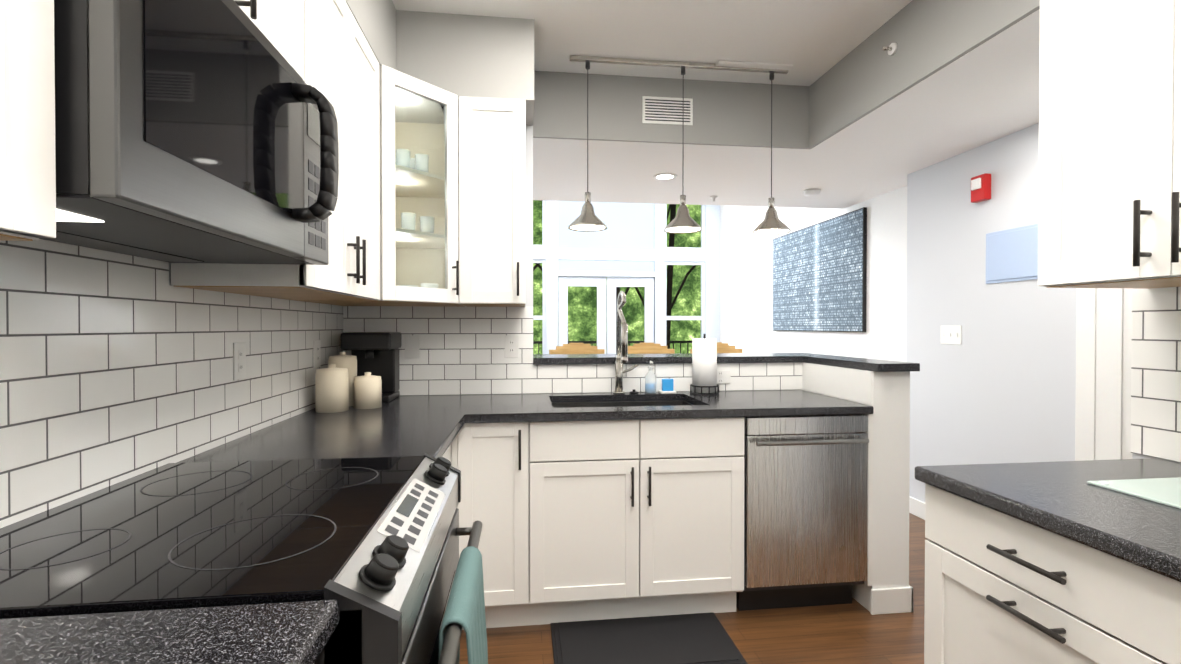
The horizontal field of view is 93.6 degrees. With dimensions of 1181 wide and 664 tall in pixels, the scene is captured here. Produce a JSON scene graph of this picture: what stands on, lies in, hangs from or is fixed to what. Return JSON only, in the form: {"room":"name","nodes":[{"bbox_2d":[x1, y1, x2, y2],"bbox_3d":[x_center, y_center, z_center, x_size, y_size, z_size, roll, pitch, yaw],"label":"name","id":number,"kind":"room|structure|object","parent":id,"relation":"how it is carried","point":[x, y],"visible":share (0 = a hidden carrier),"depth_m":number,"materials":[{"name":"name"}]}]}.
{"room":"kitchen","nodes":[
{"label":"kitchen","id":0,"kind":"room"},
{"bbox_2d":[169,263,308,462],"bbox_3d":[-1.295,-0.410,2.786,0.120,3.300,10.100,0,1,-7],"label":"wall","id":1,"kind":"structure","parent":0,"point":[170,284],"depth_m":1.40,"materials":[{"name":"white paint"}]},
{"bbox_2d":[0,0,55,240],"bbox_3d":[-0.738,-0.569,0.163,0.322,0.928,0.959,0,1,-7],"label":"upper cabinet","id":2,"kind":"object","parent":1,"relation":"attached to","point":[27,145],"visible":1,"depth_m":0.60,"materials":[{"name":"white wood"}]},
{"bbox_2d":[0,239,342,527],"bbox_3d":[-0.924,0.074,0.317,0.006,0.540,4.900,0,1,-7],"label":"wall tile","id":3,"kind":"structure","parent":1,"relation":"attached to","point":[115,368],"depth_m":1.22,"materials":[{"name":"white tile"}]},
{"bbox_2d":[233,342,245,379],"bbox_3d":[-1.093,0.090,1.727,0.007,0.115,0.072,0,1,-7],"label":"electrical outlet","id":4,"kind":"object","parent":3,"relation":"attached to","point":[239,360],"visible":1,"depth_m":1.72,"materials":[{"name":"white plastic"}]},
{"bbox_2d":[313,340,320,367],"bbox_3d":[-1.174,0.094,2.382,0.007,0.115,0.072,0,1,-7],"label":"electrical outlet","id":5,"kind":"object","parent":3,"relation":"attached to","point":[317,351],"visible":1,"depth_m":2.38,"materials":[{"name":"white plastic"}]},
{"bbox_2d":[234,0,303,80],"bbox_3d":[-0.827,-0.808,1.024,0.359,0.466,0.756,0,1,-7],"label":"upper cabinet","id":6,"kind":"object","parent":1,"relation":"attached to","point":[279,24],"visible":0.04,"depth_m":1.31,"materials":[{"name":"white wood"}]},
{"bbox_2d":[39,0,338,264],"bbox_3d":[-0.776,-0.370,1.035,0.462,0.407,0.756,0,1,-7],"label":"microwave","id":7,"kind":"object","parent":6,"relation":"attached to","point":[196,131],"visible":0.96,"depth_m":0.86,"materials":[{"name":"silver metal"}]},
{"bbox_2d":[171,0,379,300],"bbox_3d":[-0.921,-0.584,1.783,0.359,0.930,0.756,0,1,-7],"label":"upper cabinet","id":8,"kind":"object","parent":1,"relation":"attached to","point":[341,68],"visible":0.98,"depth_m":1.74,"materials":[{"name":"white wood"}]},
{"bbox_2d":[296,64,464,306],"bbox_3d":[-0.885,-0.590,2.473,0.599,0.930,0.602,0,1,-7],"label":"upper cabinet","id":9,"kind":"object","parent":1,"relation":"attached to","point":[418,117],"visible":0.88,"depth_m":2.43,"materials":[{"name":"white wood"}]},
{"bbox_2d":[395,149,437,287],"bbox_3d":[-0.834,-0.474,2.486,0.280,0.656,0.270,0,1,-7],"label":"glassware","id":10,"kind":"object","parent":9,"relation":"in","point":[401,163],"depth_m":2.50,"materials":[{"name":"glass"}]},
{"bbox_2d":[345,0,404,72],"bbox_3d":[-0.748,-1.223,0.327,0.360,0.368,4.900,0,1,-7],"label":"wall","id":11,"kind":"structure","parent":0,"point":[382,25],"depth_m":2.23,"materials":[{"name":"white paint"}]},
{"bbox_2d":[405,11,533,124],"bbox_3d":[-0.564,-1.245,2.657,0.580,0.368,0.320,0,1,-7],"label":"wall","id":12,"kind":"structure","parent":0,"point":[474,56],"depth_m":2.50,"materials":[{"name":"white paint"}]},
{"bbox_2d":[421,125,532,395],"bbox_3d":[-0.772,-0.096,2.879,0.940,2.670,0.150,0,1,-7],"label":"wall","id":13,"kind":"structure","parent":0,"point":[529,215],"depth_m":2.85,"materials":[{"name":"white paint"}]},
{"bbox_2d":[459,96,525,306],"bbox_3d":[-0.460,-0.592,2.643,0.298,0.930,0.370,0,1,-7],"label":"upper cabinet","id":14,"kind":"object","parent":13,"relation":"attached to","point":[492,202],"visible":1,"depth_m":2.50,"materials":[{"name":"white wood"}]},
{"bbox_2d":[343,306,802,395],"bbox_3d":[-0.027,0.094,2.895,2.409,0.450,0.006,0,1,-7],"label":"wall tile","id":15,"kind":"structure","parent":13,"relation":"attached to","point":[461,350],"depth_m":2.83,"materials":[{"name":"white tile"}]},
{"bbox_2d":[405,335,418,357],"bbox_3d":[-0.895,0.075,2.778,0.072,0.115,0.012,0,1,-7],"label":"light switch","id":16,"kind":"object","parent":15,"relation":"attached to","point":[411,346],"visible":1,"depth_m":2.78,"materials":[{"name":"white plastic"}]},
{"bbox_2d":[505,335,518,357],"bbox_3d":[-0.404,0.074,2.841,0.072,0.115,0.007,0,1,-7],"label":"electrical outlet","id":17,"kind":"object","parent":15,"relation":"attached to","point":[511,346],"visible":1,"depth_m":2.84,"materials":[{"name":"white plastic"}]},
{"bbox_2d":[717,370,730,383],"bbox_3d":[0.697,0.243,2.980,0.115,0.072,0.007,0,1,-7],"label":"electrical outlet","id":18,"kind":"object","parent":15,"relation":"attached to","point":[723,376],"visible":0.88,"depth_m":2.98,"materials":[{"name":"white plastic"}]},
{"bbox_2d":[533,200,719,353],"bbox_3d":[0.011,-0.459,7.805,3.950,3.300,0.140,0,1,-7],"label":"window","id":19,"kind":"structure","parent":0,"point":[548,253],"depth_m":7.82,"materials":[{"name":"white wood"}]},
{"bbox_2d":[558,201,653,271],"bbox_3d":[0.221,-1.404,7.847,1.380,1.110,0.010,0,1,-7],"label":"shades","id":20,"kind":"object","parent":19,"relation":"attached to","point":[630,226],"visible":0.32,"depth_m":7.85,"materials":[{"name":"white fabric"}]},
{"bbox_2d":[392,0,911,85],"bbox_3d":[0.326,-1.459,0.564,2.790,0.100,5.310,0,1,-7],"label":"ceiling","id":21,"kind":"structure","parent":0,"point":[812,41],"depth_m":2.63,"materials":[{"name":"white paint"}]},
{"bbox_2d":[570,55,792,75],"bbox_3d":[0.483,-1.421,2.947,1.190,0.022,0.120,0,1,-7],"label":"track rail","id":22,"kind":"object","parent":21,"relation":"attached to","point":[748,67],"visible":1,"depth_m":2.94,"materials":[{"name":"silver metal"}]},
{"bbox_2d":[568,60,606,231],"bbox_3d":[-0.014,-0.975,2.889,0.206,0.868,0.206,0,1,-7],"label":"pendant lamp","id":23,"kind":"object","parent":22,"relation":"hanging from","point":[587,220],"visible":1,"depth_m":2.87,"materials":[{"name":"silver metal"}]},
{"bbox_2d":[664,66,701,233],"bbox_3d":[0.493,-0.976,2.952,0.206,0.868,0.206,0,1,-7],"label":"pendant lamp","id":24,"kind":"object","parent":22,"relation":"hanging from","point":[683,222],"visible":1,"depth_m":2.93,"materials":[{"name":"silver metal"}]},
{"bbox_2d":[752,71,790,234],"bbox_3d":[0.984,-0.977,3.013,0.206,0.868,0.206,0,1,-7],"label":"pendant lamp","id":25,"kind":"object","parent":22,"relation":"hanging from","point":[771,223],"visible":1,"depth_m":3.00,"materials":[{"name":"silver metal"}]},
{"bbox_2d":[533,71,811,148],"bbox_3d":[0.488,-1.254,3.151,1.630,0.360,0.020,0,1,-7],"label":"wall","id":26,"kind":"structure","parent":0,"point":[731,113],"depth_m":3.14,"materials":[{"name":"grey paint"}]},
{"bbox_2d":[642,96,692,124],"bbox_3d":[0.435,-1.249,3.128,0.290,0.150,0.011,0,1,-7],"label":"air vent","id":27,"kind":"object","parent":26,"relation":"in","point":[662,110],"visible":1,"depth_m":3.12,"materials":[{"name":"white metal"}]},
{"bbox_2d":[460,513,926,663],"bbox_3d":[1.895,1.254,4.458,7.300,0.060,12.600,0,1,-7],"label":"floor","id":28,"kind":"structure","parent":0,"point":[854,632],"depth_m":2.27,"materials":[{"name":"brown wood"}]},
{"bbox_2d":[0,453,481,663],"bbox_3d":[-0.625,0.787,1.065,0.775,0.939,0.760,0,1,-7],"label":"range","id":29,"kind":"object","parent":28,"relation":"on","point":[371,545],"visible":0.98,"depth_m":0.89,"materials":[{"name":"black glass"}]},
{"bbox_2d":[439,546,487,663],"bbox_3d":[-0.247,0.732,1.103,0.077,0.489,0.321,0,1,-7],"label":"towel","id":30,"kind":"object","parent":29,"relation":"hanging from","point":[465,608],"visible":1,"depth_m":1.07,"materials":[{"name":"teal fabric"}]},
{"bbox_2d":[442,444,450,461],"bbox_3d":[-0.780,0.807,1.819,0.655,0.884,0.764,0,1,-7],"label":"base cabinet","id":31,"kind":"object","parent":28,"relation":"on","point":[447,454],"depth_m":2.14,"materials":[{"name":"white wood"}]},
{"bbox_2d":[549,343,604,353],"bbox_3d":[-0.071,0.654,3.655,0.412,1.154,0.455,0,1,-7],"label":"bar stool","id":32,"kind":"object","parent":28,"relation":"on","point":[576,348],"visible":0.15,"depth_m":3.85,"materials":[{"name":"brown wood"}]},
{"bbox_2d":[550,612,747,663],"bbox_3d":[0.210,1.237,2.209,0.720,0.016,0.392,0,1,-7],"label":"rug","id":33,"kind":"object","parent":28,"relation":"on","point":[700,638],"visible":1,"depth_m":2.20,"materials":[{"name":"rubber"}]},
{"bbox_2d":[628,342,674,353],"bbox_3d":[0.425,0.654,3.717,0.412,1.154,0.455,0,1,-7],"label":"bar stool","id":34,"kind":"object","parent":28,"relation":"on","point":[647,348],"visible":0.1,"depth_m":3.92,"materials":[{"name":"brown wood"}]},
{"bbox_2d":[451,401,872,629],"bbox_3d":[0.010,0.800,2.574,2.411,0.884,0.650,0,1,-7],"label":"base cabinet","id":35,"kind":"object","parent":28,"relation":"on","point":[588,520],"visible":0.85,"depth_m":2.30,"materials":[{"name":"white wood"}]},
{"bbox_2d":[177,410,564,462],"bbox_3d":[-0.601,0.347,1.814,1.014,0.035,0.720,0,1,-7],"label":"countertop","id":36,"kind":"structure","parent":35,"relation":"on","point":[402,426],"depth_m":1.78,"materials":[{"name":"stone"}]},
{"bbox_2d":[301,390,873,420],"bbox_3d":[0.004,0.339,2.574,2.402,0.035,0.641,0,1,-7],"label":"countertop","id":37,"kind":"structure","parent":35,"relation":"on","point":[771,402],"depth_m":2.44,"materials":[{"name":"stone"}]},
{"bbox_2d":[315,352,381,412],"bbox_3d":[-1.019,0.205,2.368,0.239,0.236,0.275,0,1,-7],"label":"canisters","id":38,"kind":"object","parent":37,"relation":"on","point":[341,385],"visible":1,"depth_m":2.33,"materials":[{"name":"beige ceramic"}]},
{"bbox_2d":[340,332,401,402],"bbox_3d":[-1.032,0.161,2.625,0.220,0.320,0.245,0,1,-7],"label":"coffee maker","id":39,"kind":"object","parent":37,"relation":"on","point":[376,353],"visible":0.65,"depth_m":2.63,"materials":[{"name":"black plastic"}]},
{"bbox_2d":[552,401,691,407],"bbox_3d":[0.161,0.454,2.617,0.693,0.194,0.408,0,1,-7],"label":"undermount sink","id":40,"kind":"object","parent":37,"relation":"in","point":[619,404],"visible":0.02,"depth_m":2.81,"materials":[{"name":"black metal"}]},
{"bbox_2d":[613,291,638,393],"bbox_3d":[0.193,0.056,2.799,0.134,0.526,0.200,0,1,-7],"label":"tap","id":41,"kind":"object","parent":37,"relation":"on","point":[622,345],"visible":1,"depth_m":2.84,"materials":[{"name":"silver metal"}]},
{"bbox_2d":[629,389,638,393],"bbox_3d":[0.226,0.309,2.881,0.048,0.020,0.048,0,1,-7],"label":"stopper","id":42,"kind":"object","parent":37,"relation":"on","point":[633,391],"visible":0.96,"depth_m":2.87,"materials":[{"name":"silver metal"}]},
{"bbox_2d":[645,361,655,393],"bbox_3d":[0.313,0.234,2.874,0.060,0.170,0.066,0,1,-7],"label":"soap bottle","id":43,"kind":"object","parent":37,"relation":"on","point":[650,387],"visible":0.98,"depth_m":2.86,"materials":[{"name":"clear plastic"}]},
{"bbox_2d":[659,379,675,393],"bbox_3d":[0.401,0.281,2.893,0.080,0.074,0.060,0,1,-7],"label":"sponge caddy","id":44,"kind":"object","parent":37,"relation":"on","point":[667,386],"visible":0.98,"depth_m":2.88,"materials":[{"name":"blue plastic"}]},
{"bbox_2d":[690,334,718,394],"bbox_3d":[0.590,0.164,2.869,0.150,0.310,0.150,0,1,-7],"label":"paper towel holder","id":45,"kind":"object","parent":37,"relation":"on","point":[704,365],"visible":1,"depth_m":2.82,"materials":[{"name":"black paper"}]},
{"bbox_2d":[690,342,742,352],"bbox_3d":[0.921,0.653,3.779,0.412,1.154,0.455,0,1,-7],"label":"bar stool","id":46,"kind":"object","parent":28,"relation":"on","point":[724,347],"visible":0.04,"depth_m":3.98,"materials":[{"name":"brown wood"}]},
{"bbox_2d":[736,414,868,610],"bbox_3d":[0.907,0.800,2.679,0.556,0.882,0.663,0,1,-7],"label":"dishwasher","id":47,"kind":"object","parent":28,"relation":"on","point":[805,506],"visible":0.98,"depth_m":2.40,"materials":[{"name":"silver metal"}]},
{"bbox_2d":[924,483,1180,663],"bbox_3d":[1.346,0.827,-0.204,0.715,0.884,3.270,0,1,-7],"label":"base cabinet","id":48,"kind":"object","parent":28,"relation":"on","point":[1001,588],"visible":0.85,"depth_m":1.09,"materials":[{"name":"white wood"}]},
{"bbox_2d":[915,458,1180,581],"bbox_3d":[1.352,0.366,-0.202,0.693,0.035,3.282,0,1,-7],"label":"countertop","id":49,"kind":"structure","parent":48,"relation":"on","point":[1065,499],"depth_m":1.11,"materials":[{"name":"stone"}]},
{"bbox_2d":[1087,477,1180,508],"bbox_3d":[1.310,0.333,0.975,0.360,0.007,0.550,0,1,-7],"label":"glass cutting board","id":50,"kind":"object","parent":49,"relation":"on","point":[1165,491],"visible":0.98,"depth_m":1.17,"materials":[{"name":"white glass"}]},
{"bbox_3d":[-0.468,0.831,-0.691,0.655,0.884,2.752,0,1,-7],"label":"base cabinet","id":51,"kind":"object","parent":28,"relation":"on","visible":0},
{"bbox_2d":[0,600,338,663],"bbox_3d":[-0.472,0.371,-0.695,0.649,0.035,2.754,0,1,-7],"label":"countertop","id":52,"kind":"structure","parent":51,"relation":"on","point":[301,632],"depth_m":0.62,"materials":[{"name":"stone"}]},
{"bbox_2d":[555,363,912,614],"bbox_3d":[0.558,0.705,2.742,1.663,1.070,0.791,0,1,-7],"label":"wall","id":53,"kind":"structure","parent":0,"point":[889,590],"depth_m":2.45,"materials":[{"name":"white paint"}]},
{"bbox_2d":[533,353,919,371],"bbox_3d":[0.551,0.151,2.819,1.670,0.035,1.000,0,1,-7],"label":"bar","id":54,"kind":"object","parent":53,"relation":"on","point":[876,365],"visible":0.8,"depth_m":2.92,"materials":[{"name":"black stone"}]},
{"bbox_2d":[802,362,872,404],"bbox_3d":[1.203,0.245,2.742,0.006,0.150,0.604,0,1,-7],"label":"wall tile","id":55,"kind":"structure","parent":53,"relation":"attached to","point":[854,385],"depth_m":2.69,"materials":[{"name":"white tile"}]},
{"bbox_2d":[533,9,1039,208],"bbox_3d":[0.873,-1.106,1.351,3.830,0.100,6.730,0,1,-7],"label":"ceiling","id":56,"kind":"structure","parent":0,"point":[985,93],"depth_m":3.34,"materials":[{"name":"white paint"}]},
{"bbox_2d":[653,173,676,179],"bbox_3d":[0.517,-1.078,3.851,0.170,0.004,0.170,0,1,-7],"label":"recessed light","id":57,"kind":"object","parent":56,"relation":"in","point":[665,176],"visible":1,"depth_m":3.84,"materials":[{"name":"white plastic"}]},
{"bbox_2d":[803,188,820,195],"bbox_3d":[1.697,-1.067,4.250,0.130,0.034,0.130,0,1,-7],"label":"smoke detector","id":58,"kind":"object","parent":56,"relation":"attached to","point":[811,192],"visible":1,"depth_m":4.21,"materials":[{"name":"white plastic"}]},
{"bbox_2d":[720,186,906,361],"bbox_3d":[2.158,-0.442,6.057,0.120,3.300,4.460,0,1,-7],"label":"wall","id":59,"kind":"structure","parent":0,"point":[746,290],"depth_m":5.51,"materials":[{"name":"white paint"}]},
{"bbox_2d":[773,207,866,331],"bbox_3d":[2.163,-0.521,5.402,0.032,1.030,1.660,0,1,-7],"label":"framed picture","id":60,"kind":"object","parent":59,"relation":"attached to","point":[820,277],"visible":1,"depth_m":5.17,"materials":[{"name":"black paper"}]},
{"bbox_2d":[906,123,1075,502],"bbox_3d":[2.676,0.101,1.087,0.320,2.310,5.540,0,1,-7],"label":"wall","id":61,"kind":"structure","parent":0,"point":[998,385],"depth_m":3.19,"materials":[{"name":"white paint"}]},
{"bbox_2d":[909,496,924,519],"bbox_3d":[2.353,1.181,3.154,0.213,0.110,9.700,0,1,-7],"label":"baseboard","id":62,"kind":"structure","parent":61,"relation":"attached to","point":[916,507],"depth_m":3.69,"materials":[{"name":"white wood"}]},
{"bbox_2d":[941,326,961,344],"bbox_3d":[2.219,0.018,3.418,0.012,0.115,0.165,0,1,-7],"label":"light switch","id":63,"kind":"object","parent":61,"relation":"attached to","point":[951,334],"visible":1,"depth_m":3.41,"materials":[{"name":"white plastic"}]},
{"bbox_2d":[971,173,990,202],"bbox_3d":[2.224,-0.822,3.169,0.060,0.145,0.100,0,1,-7],"label":"fire alarm","id":64,"kind":"object","parent":61,"relation":"attached to","point":[981,188],"visible":1,"depth_m":3.14,"materials":[{"name":"red plastic"}]},
{"bbox_2d":[986,224,1037,283],"bbox_3d":[2.273,-0.414,2.942,0.020,0.285,0.430,0,1,-7],"label":"panel","id":65,"kind":"object","parent":61,"relation":"attached to","point":[1012,255],"visible":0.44,"depth_m":2.98,"materials":[{"name":"blue metal"}]},
{"bbox_2d":[1075,288,1133,460],"bbox_3d":[2.349,0.186,2.141,0.070,2.120,0.990,0,1,-7],"label":"door frame","id":66,"kind":"structure","parent":61,"relation":"attached to","point":[1103,372],"depth_m":2.51,"materials":[{"name":"white wood"}]},
{"bbox_2d":[809,0,1180,463],"bbox_3d":[1.652,-0.075,0.732,0.120,2.670,5.090,0,1,-7],"label":"wall","id":67,"kind":"structure","parent":0,"point":[868,75],"depth_m":2.44,"materials":[{"name":"grey paint"}]},
{"bbox_2d":[882,43,896,54],"bbox_3d":[1.344,-1.278,2.501,0.050,0.050,0.049,0,1,-7],"label":"sprinkler","id":68,"kind":"object","parent":67,"relation":"attached to","point":[891,49],"visible":0.96,"depth_m":2.49,"materials":[{"name":"silver metal"}]},
{"bbox_2d":[1038,0,1180,288],"bbox_3d":[1.366,-0.578,1.130,0.332,0.928,0.659,0,1,-7],"label":"upper cabinet","id":69,"kind":"object","parent":67,"relation":"attached to","point":[1109,198],"visible":1,"depth_m":1.25,"materials":[{"name":"white wood"}]},
{"bbox_2d":[1131,287,1180,462],"bbox_3d":[1.696,0.123,-0.138,0.006,0.450,3.350,0,1,-7],"label":"wall tile","id":70,"kind":"structure","parent":67,"relation":"attached to","point":[1156,381],"depth_m":1.46,"materials":[{"name":"white tile"}]},
{"label":"outside","id":71,"kind":"structure","parent":0,"visible":0},
{"bbox_2d":[533,341,691,353],"bbox_3d":[0.494,0.601,8.833,6.000,0.920,0.040,0,1,-7],"label":"rail","id":72,"kind":"object","parent":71,"point":[587,342],"visible":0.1,"depth_m":8.82,"materials":[{"name":"black metal"}]},
{"bbox_2d":[533,204,696,353],"bbox_3d":[0.172,-0.428,9.669,4.066,5.206,0.100,0,1,-7],"label":"trunks","id":73,"kind":"object","parent":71,"point":[672,211],"visible":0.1,"depth_m":9.78,"materials":[{"name":"brown plant"}]},
{"bbox_2d":[533,200,700,353],"bbox_3d":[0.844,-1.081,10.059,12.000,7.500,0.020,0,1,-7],"label":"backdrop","id":74,"kind":"structure","parent":71,"point":[582,313],"depth_m":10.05,"materials":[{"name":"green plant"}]}
]}

